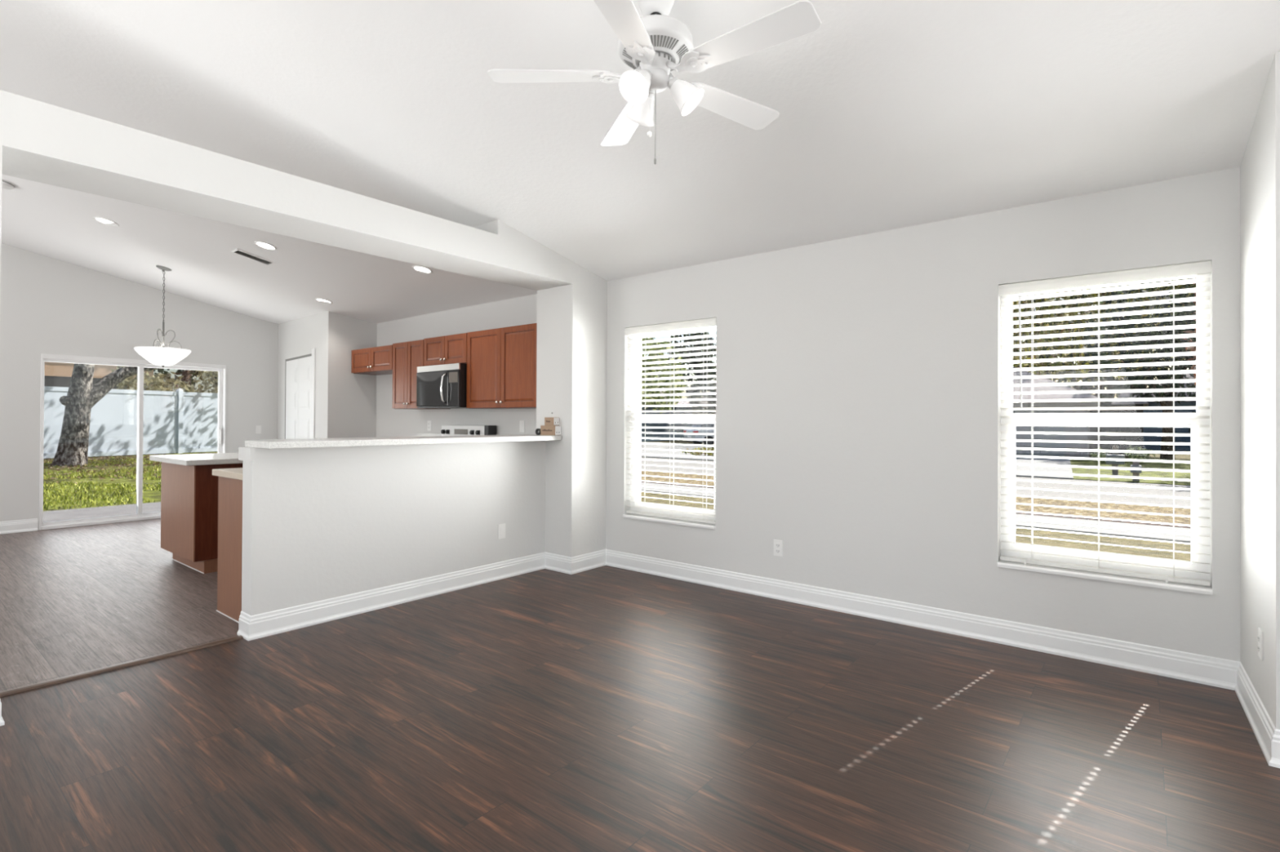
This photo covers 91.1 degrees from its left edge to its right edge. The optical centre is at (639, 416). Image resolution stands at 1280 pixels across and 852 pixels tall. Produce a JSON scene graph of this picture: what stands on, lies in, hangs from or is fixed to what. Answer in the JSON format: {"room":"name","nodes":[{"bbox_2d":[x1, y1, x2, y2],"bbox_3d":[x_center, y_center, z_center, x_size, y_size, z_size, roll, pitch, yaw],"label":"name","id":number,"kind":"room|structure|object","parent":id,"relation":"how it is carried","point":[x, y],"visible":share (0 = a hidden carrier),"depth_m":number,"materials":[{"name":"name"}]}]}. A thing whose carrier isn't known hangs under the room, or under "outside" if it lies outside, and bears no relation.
{"room":"empty living room","nodes":[
{"label":"empty living room","id":0,"kind":"room"},
{"bbox_2d":[0,243,278,530],"bbox_3d":[-7.071,-0.644,6.439,0.140,4.020,6.920,0,0,39],"label":"wall","id":1,"kind":"structure","parent":0,"point":[49,305],"depth_m":7.23,"materials":[{"name":"white paint"}]},
{"bbox_2d":[0,518,38,534],"bbox_3d":[-7.864,1.169,5.322,0.022,0.132,4.013,0,0,39],"label":"baseboard","id":2,"kind":"structure","parent":1,"relation":"attached to","point":[26,525],"depth_m":6.77,"materials":[{"name":"white wood"}]},
{"bbox_2d":[39,353,226,530],"bbox_3d":[-6.087,0.285,7.640,0.132,1.945,1.790,0,0,39],"label":"door","id":3,"kind":"structure","parent":1,"relation":"in","point":[140,364],"depth_m":7.60,"materials":[{"name":"white plastic"}]},
{"bbox_2d":[255,425,261,434],"bbox_3d":[-5.234,0.180,8.610,0.009,0.114,0.070,0,0,39],"label":"light switch","id":4,"kind":"object","parent":1,"relation":"attached to","point":[258,428],"visible":1,"depth_m":8.61,"materials":[{"name":"white plastic"}]},
{"bbox_2d":[0,89,607,557],"bbox_3d":[-2.614,-0.129,2.845,0.428,2.750,6.900,0,0,39],"label":"wall partition","id":5,"kind":"structure","parent":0,"point":[41,142],"depth_m":3.88,"materials":[{"name":"white paint"}]},
{"bbox_2d":[0,699,4,726],"bbox_3d":[-3.556,1.166,1.311,0.022,0.132,3.147,0,0,39],"label":"baseboard","id":6,"kind":"structure","parent":5,"relation":"attached to","point":[2,722],"depth_m":2.53,"materials":[{"name":"white wood"}]},
{"bbox_2d":[544,552,571,574],"bbox_3d":[-0.674,1.203,5.151,0.332,0.132,0.022,0,0,39],"label":"baseboard","id":7,"kind":"structure","parent":5,"relation":"attached to","point":[560,563],"depth_m":5.15,"materials":[{"name":"white wood"}]},
{"bbox_2d":[571,549,605,574],"bbox_3d":[-0.423,1.204,5.216,0.022,0.132,0.439,0,0,39],"label":"baseboard","id":8,"kind":"structure","parent":5,"relation":"attached to","point":[584,562],"depth_m":5.21,"materials":[{"name":"white wood"}]},
{"bbox_2d":[277,311,377,439],"bbox_3d":[-4.259,-0.090,8.207,2.034,2.720,0.595,0,0,39],"label":"wall","id":9,"kind":"structure","parent":0,"point":[345,401],"depth_m":7.59,"materials":[{"name":"white paint"}]},
{"bbox_2d":[284,348,315,439],"bbox_3d":[-4.409,0.218,8.097,0.016,2.100,1.245,1,0,-44],"label":"door","id":10,"kind":"structure","parent":9,"relation":"in","point":[300,371],"depth_m":8.04,"materials":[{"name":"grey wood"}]},
{"bbox_2d":[238,440,545,640],"bbox_3d":[-1.554,0.723,4.437,0.192,1.075,2.245,0,0,39],"label":"wall","id":11,"kind":"structure","parent":0,"point":[319,523],"depth_m":4.12,"materials":[{"name":"white paint"}]},
{"bbox_2d":[236,611,250,640],"bbox_3d":[-2.241,1.186,3.558,0.162,0.132,0.022,0,0,39],"label":"baseboard","id":12,"kind":"structure","parent":11,"relation":"attached to","point":[244,619],"depth_m":3.56,"materials":[{"name":"white wood"}]},
{"bbox_2d":[244,434,561,448],"bbox_3d":[-1.511,0.167,4.430,0.478,0.038,2.210,0,0,39],"label":"countertop","id":13,"kind":"structure","parent":11,"relation":"on","point":[393,441],"depth_m":4.03,"materials":[{"name":"white stone"}]},
{"bbox_2d":[535,428,540,435],"bbox_3d":[-0.847,0.128,5.240,0.054,0.054,0.024,0,0,39],"label":"tape roll","id":14,"kind":"object","parent":13,"relation":"on","point":[536,429],"visible":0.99,"depth_m":5.24,"materials":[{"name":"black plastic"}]},
{"bbox_2d":[540,425,560,435],"bbox_3d":[-0.737,0.115,5.181,0.177,0.080,0.067,0,0,39],"label":"cardboard box","id":15,"kind":"object","parent":13,"relation":"on","point":[553,430],"visible":0.98,"depth_m":5.14,"materials":[{"name":"beige cardboard"}]},
{"bbox_2d":[544,417,559,425],"bbox_3d":[-0.726,0.041,5.174,0.112,0.068,0.064,0,0,39],"label":"cardboard box","id":16,"kind":"object","parent":15,"relation":"on","point":[548,420],"visible":0.96,"depth_m":5.14,"materials":[{"name":"beige cardboard"}]},
{"bbox_2d":[497,523,505,539],"bbox_3d":[-1.079,0.897,4.904,0.009,0.114,0.070,0,0,39],"label":"outlet","id":17,"kind":"object","parent":11,"relation":"attached to","point":[501,527],"visible":1,"depth_m":4.90,"materials":[{"name":"white plastic"}]},
{"bbox_2d":[0,518,1279,851],"bbox_3d":[-2.022,1.306,2.369,13.110,0.120,6.920,0,0,39],"label":"floor","id":18,"kind":"structure","parent":0,"point":[605,708],"depth_m":2.51,"materials":[{"name":"brown wood"}]},
{"bbox_2d":[0,635,243,697],"bbox_3d":[-2.563,1.242,3.165,0.050,0.012,0.987,0,0,39],"label":"trim","id":19,"kind":"structure","parent":18,"relation":"on","point":[46,683],"depth_m":3.10,"materials":[{"name":"brown wood"}]},
{"bbox_2d":[160,462,242,573],"bbox_3d":[-3.439,0.824,5.767,0.887,0.870,1.360,0,0,39],"label":"base cabinet","id":20,"kind":"object","parent":18,"relation":"on","point":[188,494],"visible":0.33,"depth_m":5.08,"materials":[{"name":"laminate"}]},
{"bbox_2d":[149,453,242,466],"bbox_3d":[-3.450,0.368,5.768,0.990,0.042,1.480,0,0,39],"label":"countertop","id":21,"kind":"structure","parent":20,"relation":"on","point":[188,460],"depth_m":5.16,"materials":[{"name":"white stone"}]},
{"bbox_2d":[216,476,242,622],"bbox_3d":[-1.921,0.823,4.569,0.602,0.872,1.829,0,0,39],"label":"base cabinet","id":22,"kind":"object","parent":18,"relation":"on","point":[229,490],"visible":0.19,"depth_m":3.91,"materials":[{"name":"laminate"}]},
{"bbox_2d":[212,467,242,479],"bbox_3d":[-1.909,0.368,4.609,0.633,0.040,1.940,0,0,39],"label":"countertop","id":23,"kind":"structure","parent":22,"relation":"on","point":[234,473],"depth_m":3.91,"materials":[{"name":"beige stone"}]},
{"bbox_2d":[440,425,496,435],"bbox_3d":[-1.984,0.678,6.281,0.805,1.182,0.720,0,0,39],"label":"range","id":24,"kind":"object","parent":18,"relation":"on","point":[446,430],"visible":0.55,"depth_m":6.44,"materials":[{"name":"silver metal"}]},
{"bbox_3d":[-2.498,0.834,6.768,0.601,0.872,0.619,0,0,39],"label":"base cabinet","id":25,"kind":"object","parent":18,"relation":"on","visible":0},
{"bbox_2d":[417,432,441,436],"bbox_3d":[-2.503,0.291,6.761,0.603,0.213,0.644,0,0,39],"label":"countertop","id":26,"kind":"structure","parent":25,"relation":"on","point":[419,434],"depth_m":7.06,"materials":[{"name":"white stone"}]},
{"bbox_2d":[0,0,1279,324],"bbox_3d":[-1.939,-1.746,2.384,13.400,1.247,7.400,0,0,39],"label":"ceiling","id":27,"kind":"structure","parent":0,"point":[893,114],"depth_m":3.16,"materials":[{"name":"white paint"}]},
{"bbox_2d":[1,178,14,189],"bbox_3d":[-5.031,-1.842,4.954,0.143,0.068,0.142,1,0,-34],"label":"smoke detector","id":28,"kind":"object","parent":27,"relation":"attached to","point":[6,184],"visible":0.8,"depth_m":4.95,"materials":[{"name":"white plastic"}]},
{"bbox_2d":[93,216,119,226],"bbox_3d":[-4.687,-1.714,5.513,0.175,0.050,0.175,0,0,33],"label":"recessed light","id":29,"kind":"object","parent":27,"relation":"in","point":[102,220],"visible":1,"depth_m":5.50,"materials":[{"name":"white plastic"}]},
{"bbox_2d":[133,265,191,367],"bbox_3d":[-5.069,-1.060,6.677,0.486,1.084,0.486,0,0,39],"label":"pendant lamp","id":30,"kind":"object","parent":27,"relation":"hanging from","point":[162,356],"visible":1,"depth_m":6.58,"materials":[{"name":"white glass"}]},
{"bbox_2d":[231,248,275,266],"bbox_3d":[-3.636,-1.502,5.903,0.150,0.082,0.327,0,0,39],"label":"ceiling vent","id":31,"kind":"object","parent":27,"relation":"in","point":[237,251],"visible":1,"depth_m":5.88,"materials":[{"name":"white plastic"}]},
{"bbox_2d":[253,240,276,250],"bbox_3d":[-3.328,-1.521,5.579,0.175,0.050,0.175,0,0,33],"label":"recessed light","id":32,"kind":"object","parent":27,"relation":"in","point":[263,245],"visible":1,"depth_m":5.58,"materials":[{"name":"white plastic"}]},
{"bbox_2d":[315,297,332,304],"bbox_3d":[-3.516,-1.287,6.984,0.175,0.050,0.175,0,0,33],"label":"recessed light","id":33,"kind":"object","parent":27,"relation":"in","point":[318,300],"visible":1,"depth_m":6.97,"materials":[{"name":"white"}]},
{"bbox_2d":[412,265,432,274],"bbox_3d":[-1.967,-1.331,5.674,0.175,0.050,0.175,0,0,33],"label":"recessed light","id":34,"kind":"object","parent":27,"relation":"in","point":[422,268],"visible":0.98,"depth_m":5.67,"materials":[{"name":"white"}]},
{"bbox_2d":[487,0,821,164],"bbox_3d":[0.093,-1.288,2.311,1.151,0.699,1.195,0,0,39],"label":"ceiling fan","id":35,"kind":"object","parent":27,"relation":"hanging from","point":[655,44],"visible":1,"depth_m":2.26,"materials":[{"name":"white plastic"}]},
{"bbox_2d":[682,446,714,456],"bbox_3d":[2.933,1.571,27.637,2.970,0.506,1.676,0,0,39],"label":"shrub","id":36,"kind":"object","parent":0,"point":[695,453],"visible":0.39,"depth_m":27.41,"materials":[{"name":"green plant"}]},
{"bbox_2d":[376,166,1240,662],"bbox_3d":[-0.951,0.073,6.061,10.160,2.640,0.200,0,0,39],"label":"wall","id":37,"kind":"structure","parent":0,"point":[858,380],"depth_m":3.88,"materials":[{"name":"white paint"}]},
{"bbox_2d":[351,345,392,375],"bbox_3d":[-3.010,-0.657,7.360,0.920,0.285,0.359,0,0,39],"label":"upper cabinet","id":38,"kind":"object","parent":37,"relation":"attached to","point":[376,361],"visible":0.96,"depth_m":7.23,"materials":[{"name":"brown wood"}]},
{"bbox_2d":[391,339,439,409],"bbox_3d":[-2.412,-0.446,6.878,0.610,0.730,0.359,0,0,39],"label":"upper cabinet","id":39,"kind":"object","parent":37,"relation":"attached to","point":[406,356],"visible":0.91,"depth_m":6.78,"materials":[{"name":"brown wood"}]},
{"bbox_2d":[427,420,431,431],"bbox_3d":[-2.373,0.103,7.068,0.070,0.114,0.009,0,0,39],"label":"wall outlet","id":40,"kind":"object","parent":37,"relation":"attached to","point":[428,421],"visible":1,"depth_m":7.06,"materials":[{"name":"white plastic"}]},
{"bbox_2d":[423,333,466,366],"bbox_3d":[-1.881,-0.669,6.455,0.738,0.300,0.359,0,0,39],"label":"upper cabinet","id":41,"kind":"object","parent":37,"relation":"attached to","point":[452,348],"visible":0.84,"depth_m":6.32,"materials":[{"name":"brown wood"}]},
{"bbox_2d":[416,363,466,408],"bbox_3d":[-1.923,-0.300,6.411,0.723,0.427,0.471,0,0,39],"label":"microwave","id":42,"kind":"object","parent":41,"relation":"attached to","point":[437,386],"visible":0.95,"depth_m":6.21,"materials":[{"name":"black glass"}]},
{"bbox_2d":[466,323,537,408],"bbox_3d":[-1.191,-0.449,5.899,1.028,0.745,0.359,0,0,39],"label":"upper cabinet","id":43,"kind":"object","parent":37,"relation":"attached to","point":[501,362],"visible":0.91,"depth_m":5.77,"materials":[{"name":"brown wood"}]},
{"bbox_2d":[519,420,524,432],"bbox_3d":[-1.143,0.096,6.081,0.070,0.114,0.009,0,0,39],"label":"light switch","id":44,"kind":"object","parent":37,"relation":"attached to","point":[522,428],"visible":1,"depth_m":6.07,"materials":[{"name":"white plastic"}]},
{"bbox_2d":[622,326,715,529],"bbox_3d":[0.266,0.049,5.051,0.897,1.592,0.183,0,0,39],"label":"window","id":45,"kind":"structure","parent":37,"relation":"in","point":[683,522],"depth_m":5.21,"materials":[{"name":"white plastic"}]},
{"bbox_2d":[624,317,715,524],"bbox_3d":[0.242,0.034,5.021,0.893,1.558,0.082,0,0,39],"label":"window blind","id":46,"kind":"object","parent":45,"relation":"attached to","point":[708,322],"visible":0.96,"depth_m":5.01,"materials":[{"name":"white plastic"}]},
{"bbox_2d":[773,539,782,556],"bbox_3d":[0.964,0.919,4.382,0.070,0.114,0.009,0,0,39],"label":"wall outlet","id":47,"kind":"object","parent":37,"relation":"attached to","point":[778,544],"visible":1,"depth_m":4.38,"materials":[{"name":"white plastic"}]},
{"bbox_2d":[775,542,780,547],"bbox_3d":[0.963,0.899,4.380,0.032,0.028,0.003,0,0,39],"label":"socket","id":48,"kind":"object","parent":47,"relation":"attached to","point":[777,544],"depth_m":4.38,"materials":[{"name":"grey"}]},
{"bbox_2d":[605,549,1239,690],"bbox_3d":[1.242,1.206,4.148,3.957,0.132,0.022,0,0,39],"label":"baseboard","id":49,"kind":"structure","parent":37,"relation":"attached to","point":[1220,673],"depth_m":3.63,"materials":[{"name":"white wood"}]},
{"bbox_2d":[997,274,1212,595],"bbox_3d":[2.419,0.049,3.324,0.896,1.592,0.183,0,0,39],"label":"window","id":50,"kind":"structure","parent":37,"relation":"in","point":[1178,586],"depth_m":3.24,"materials":[{"name":"white plastic"}]},
{"bbox_2d":[998,261,1211,586],"bbox_3d":[2.392,0.038,3.290,0.892,1.567,0.092,0,0,39],"label":"window blind","id":51,"kind":"object","parent":50,"relation":"attached to","point":[1204,268],"visible":1,"depth_m":3.27,"materials":[{"name":"white plastic"}]},
{"bbox_2d":[1240,51,1279,729],"bbox_3d":[2.624,-0.121,2.554,0.193,3.020,0.800,0,0,39],"label":"wall","id":52,"kind":"structure","parent":0,"point":[1260,167],"depth_m":2.49,"materials":[{"name":"white paint"}]},
{"bbox_2d":[1235,662,1275,764],"bbox_3d":[2.536,1.203,2.597,0.022,0.132,0.822,0,0,37],"label":"baseboard","id":53,"kind":"structure","parent":52,"relation":"attached to","point":[1263,727],"depth_m":2.54,"materials":[{"name":"white wood"}]},
{"bbox_2d":[1257,627,1263,661],"bbox_3d":[2.475,0.907,2.504,0.009,0.114,0.070,0,0,37],"label":"wall outlet","id":54,"kind":"object","parent":52,"relation":"attached to","point":[1260,634],"visible":1,"depth_m":2.48,"materials":[{"name":"white plastic"}]},
{"bbox_3d":[3.647,-0.173,1.317,2.950,3.120,0.150,0,0,39],"label":"wall","id":55,"kind":"structure","parent":0,"visible":0},
{"bbox_2d":[1268,728,1279,768],"bbox_3d":[3.434,1.200,1.364,2.940,0.132,0.022,0,0,39],"label":"baseboard","id":56,"kind":"structure","parent":55,"relation":"attached to","point":[1274,762],"depth_m":2.27,"materials":[{"name":"white wood"}]},
{"label":"outside","id":57,"kind":"structure","parent":0,"visible":0},
{"bbox_2d":[640,491,1191,563],"bbox_3d":[1.862,1.799,8.082,80.000,0.400,6.500,0,0,39],"label":"lawn","id":58,"kind":"structure","parent":57,"point":[1073,536],"depth_m":8.09,"materials":[{"name":"green plant"}]},
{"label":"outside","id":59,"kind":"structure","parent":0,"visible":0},
{"bbox_2d":[640,470,1191,524],"bbox_3d":[5.741,1.846,12.918,80.000,0.400,3.300,0,0,39],"label":"lawn","id":60,"kind":"structure","parent":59,"point":[1136,508],"depth_m":11.33,"materials":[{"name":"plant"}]},
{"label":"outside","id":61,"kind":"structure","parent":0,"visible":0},
{"bbox_2d":[43,451,217,511],"bbox_3d":[-21.204,0.984,17.683,32.000,0.620,21.000,0,0,39],"label":"lawn","id":62,"kind":"structure","parent":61,"point":[148,494],"depth_m":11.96,"materials":[{"name":"green plant"}]},
{"bbox_2d":[44,361,153,390],"bbox_3d":[-24.974,-1.502,21.373,6.700,5.100,12.400,0,0,39],"label":"house","id":63,"kind":"structure","parent":62,"relation":"on","point":[55,374],"depth_m":22.08,"materials":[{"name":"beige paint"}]},
{"bbox_2d":[50,363,162,467],"bbox_3d":[-10.963,-2.780,16.864,9.146,8.217,14.051,0,0,39],"label":"oak tree","id":64,"kind":"object","parent":62,"relation":"on","point":[82,396],"visible":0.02,"depth_m":14.68,"materials":[{"name":"brown plant"}]},
{"bbox_2d":[43,452,217,483],"bbox_3d":[-12.205,1.141,14.566,7.040,0.165,6.683,0,0,39],"label":"fallen leaves","id":65,"kind":"object","parent":62,"relation":"on","point":[48,460],"visible":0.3,"depth_m":14.48,"materials":[{"name":"plant"}]},
{"bbox_2d":[43,386,217,458],"bbox_3d":[-14.051,0.162,19.099,0.130,2.050,19.425,0,0,24],"label":"vinyl fence","id":66,"kind":"object","parent":62,"relation":"on","point":[180,421],"visible":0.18,"depth_m":18.29,"materials":[{"name":"grey plastic"}]},
{"bbox_2d":[110,365,217,393],"bbox_3d":[-16.049,-0.625,22.087,1.955,3.446,4.160,0,0,39],"label":"shrub","id":67,"kind":"object","parent":62,"relation":"on","point":[186,387],"visible":0.28,"depth_m":21.74,"materials":[{"name":"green plant"}]},
{"bbox_2d":[153,368,217,387],"bbox_3d":[-21.611,-2.799,33.164,4.184,7.929,13.509,0,0,39],"label":"tree","id":68,"kind":"object","parent":62,"relation":"on","point":[188,376],"visible":0.02,"depth_m":31.45,"materials":[{"name":"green plant"}]},
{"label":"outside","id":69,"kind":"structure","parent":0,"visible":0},
{"bbox_2d":[43,502,160,522],"bbox_3d":[-7.875,1.389,7.179,2.040,0.215,7.100,0,0,39],"label":"patio","id":70,"kind":"structure","parent":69,"point":[126,509],"depth_m":8.48,"materials":[{"name":"grey concrete"}]},
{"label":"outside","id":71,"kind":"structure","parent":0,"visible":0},
{"bbox_2d":[640,480,1191,542],"bbox_3d":[4.302,1.818,11.124,80.000,0.420,1.300,0,0,39],"label":"sidewalk","id":72,"kind":"structure","parent":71,"point":[1092,530],"depth_m":9.23,"materials":[{"name":"concrete"}]},
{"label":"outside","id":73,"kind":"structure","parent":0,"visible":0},
{"bbox_2d":[640,457,1191,506],"bbox_3d":[8.557,1.901,16.428,80.000,0.360,5.700,0,0,39],"label":"street","id":74,"kind":"structure","parent":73,"point":[1155,491],"depth_m":15.02,"materials":[{"name":"grey asphalt"}]},
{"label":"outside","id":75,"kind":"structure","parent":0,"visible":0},
{"bbox_2d":[1015,456,1073,479],"bbox_3d":[13.159,1.798,24.083,6.600,0.100,12.000,0,0,39],"label":"driveway","id":76,"kind":"structure","parent":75,"point":[1018,460],"depth_m":21.10,"materials":[{"name":"concrete"}]},
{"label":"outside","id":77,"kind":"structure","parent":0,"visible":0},
{"bbox_2d":[641,441,714,461],"bbox_3d":[-3.220,1.805,38.504,30.000,0.100,14.000,0,0,39],"label":"driveway","id":78,"kind":"structure","parent":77,"point":[643,446],"depth_m":30.89,"materials":[{"name":"concrete"}]},
{"bbox_2d":[641,333,687,413],"bbox_3d":[0.211,-1.941,38.311,5.490,7.479,3.500,0,0,39],"label":"tree","id":79,"kind":"object","parent":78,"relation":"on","point":[649,397],"visible":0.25,"depth_m":37.35,"materials":[{"name":"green plant"}]},
{"bbox_2d":[683,421,714,444],"bbox_3d":[5.144,1.051,38.712,4.606,1.510,1.780,0,0,-19],"label":"car","id":80,"kind":"object","parent":78,"relation":"on","point":[705,425],"visible":0.34,"depth_m":37.51,"materials":[{"name":"grey paint"}]},
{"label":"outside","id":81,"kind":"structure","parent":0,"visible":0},
{"bbox_2d":[644,440,1191,460],"bbox_3d":[37.559,2.260,52.582,140.000,0.350,59.000,0,0,39],"label":"ground","id":82,"kind":"structure","parent":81,"point":[1177,456],"depth_m":31.03,"materials":[{"name":"green plant"}]},
{"bbox_2d":[641,391,692,441],"bbox_3d":[-1.209,-0.415,50.439,9.400,4.500,8.100,0,0,39],"label":"house","id":83,"kind":"structure","parent":82,"relation":"on","point":[681,402],"depth_m":47.50,"materials":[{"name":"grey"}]},
{"bbox_2d":[665,328,715,443],"bbox_3d":[4.206,-2.380,44.165,6.301,8.465,3.344,0,0,39],"label":"tree","id":84,"kind":"object","parent":82,"relation":"on","point":[710,384],"visible":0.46,"depth_m":43.52,"materials":[{"name":"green plant"}]},
{"bbox_2d":[687,395,711,425],"bbox_3d":[10.353,-0.573,48.152,10.900,4.900,9.200,0,0,39],"label":"house","id":85,"kind":"structure","parent":82,"relation":"on","point":[701,402],"depth_m":47.71,"materials":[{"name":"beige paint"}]},
{"bbox_2d":[1024,325,1158,403],"bbox_3d":[34.889,-2.578,48.997,9.185,9.218,3.420,0,0,39],"label":"tree","id":86,"kind":"object","parent":82,"relation":"on","point":[1108,387],"visible":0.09,"depth_m":48.05,"materials":[{"name":"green plant"}]},
{"bbox_2d":[1013,277,1196,397],"bbox_3d":[23.501,-4.815,37.855,19.336,13.445,3.393,0,0,39],"label":"tree","id":87,"kind":"object","parent":82,"relation":"on","point":[1166,287],"visible":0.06,"depth_m":36.34,"materials":[{"name":"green plant"}]},
{"bbox_2d":[1013,280,1196,394],"bbox_3d":[30.125,-4.629,45.573,23.012,13.233,4.722,0,0,44],"label":"tree","id":88,"kind":"object","parent":82,"relation":"on","point":[1074,354],"visible":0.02,"depth_m":43.93,"materials":[{"name":"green plant"}]},
{"bbox_2d":[1089,392,1148,456],"bbox_3d":[23.817,0.244,31.575,2.750,3.200,5.800,0,0,39],"label":"house","id":89,"kind":"structure","parent":82,"relation":"on","point":[1123,395],"depth_m":29.47,"materials":[{"name":"grey"}]},
{"bbox_2d":[1142,367,1196,451],"bbox_3d":[33.458,-0.537,35.323,9.600,4.900,7.900,0,0,39],"label":"house","id":90,"kind":"structure","parent":82,"relation":"on","point":[1151,403],"depth_m":34.62,"materials":[{"name":"blue"}]},
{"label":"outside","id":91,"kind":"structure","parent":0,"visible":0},
{"bbox_2d":[648,457,1191,485],"bbox_3d":[14.720,1.966,24.111,80.000,0.380,14.000,0,0,39],"label":"lawn","id":92,"kind":"structure","parent":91,"point":[1184,475],"depth_m":19.71,"materials":[{"name":"green plant"}]},
{"bbox_2d":[1012,366,1111,457],"bbox_3d":[18.726,-0.371,33.100,9.800,4.400,9.800,0,0,39],"label":"house","id":93,"kind":"structure","parent":92,"relation":"on","point":[1064,388],"depth_m":27.91,"materials":[{"name":"paint"}]},
{"bbox_2d":[1106,445,1124,475],"bbox_3d":[14.146,1.306,18.681,0.440,0.870,0.240,0,0,39],"label":"mailbox","id":94,"kind":"object","parent":92,"relation":"on","point":[1114,455],"visible":0.87,"depth_m":18.61,"materials":[{"name":"beige paint"}]},
{"bbox_2d":[1089,445,1155,462],"bbox_3d":[18.259,1.478,23.804,1.983,0.788,1.252,0,0,39],"label":"shrub","id":95,"kind":"object","parent":92,"relation":"on","point":[1133,455],"visible":0.54,"depth_m":23.62,"materials":[{"name":"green plant"}]},
{"bbox_2d":[1130,461,1142,481],"bbox_3d":[13.284,1.466,16.807,0.240,0.520,0.240,0,0,39],"label":"mailbox","id":96,"kind":"object","parent":92,"relation":"on","point":[1135,464],"visible":0.9,"depth_m":16.74,"materials":[{"name":"beige paint"}]},
{"bbox_2d":[1081,278,1196,459],"bbox_3d":[22.616,-2.221,26.773,6.364,8.117,3.324,0,0,39],"label":"tree","id":97,"kind":"object","parent":92,"relation":"on","point":[1177,349],"visible":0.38,"depth_m":26.84,"materials":[{"name":"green plant"}]},
{"bbox_2d":[1182,277,1196,386],"bbox_3d":[18.792,-1.967,19.057,3.477,7.477,2.556,0,0,39],"label":"tree","id":98,"kind":"object","parent":92,"relation":"on","point":[1192,348],"visible":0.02,"depth_m":20.26,"materials":[{"name":"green plant"}]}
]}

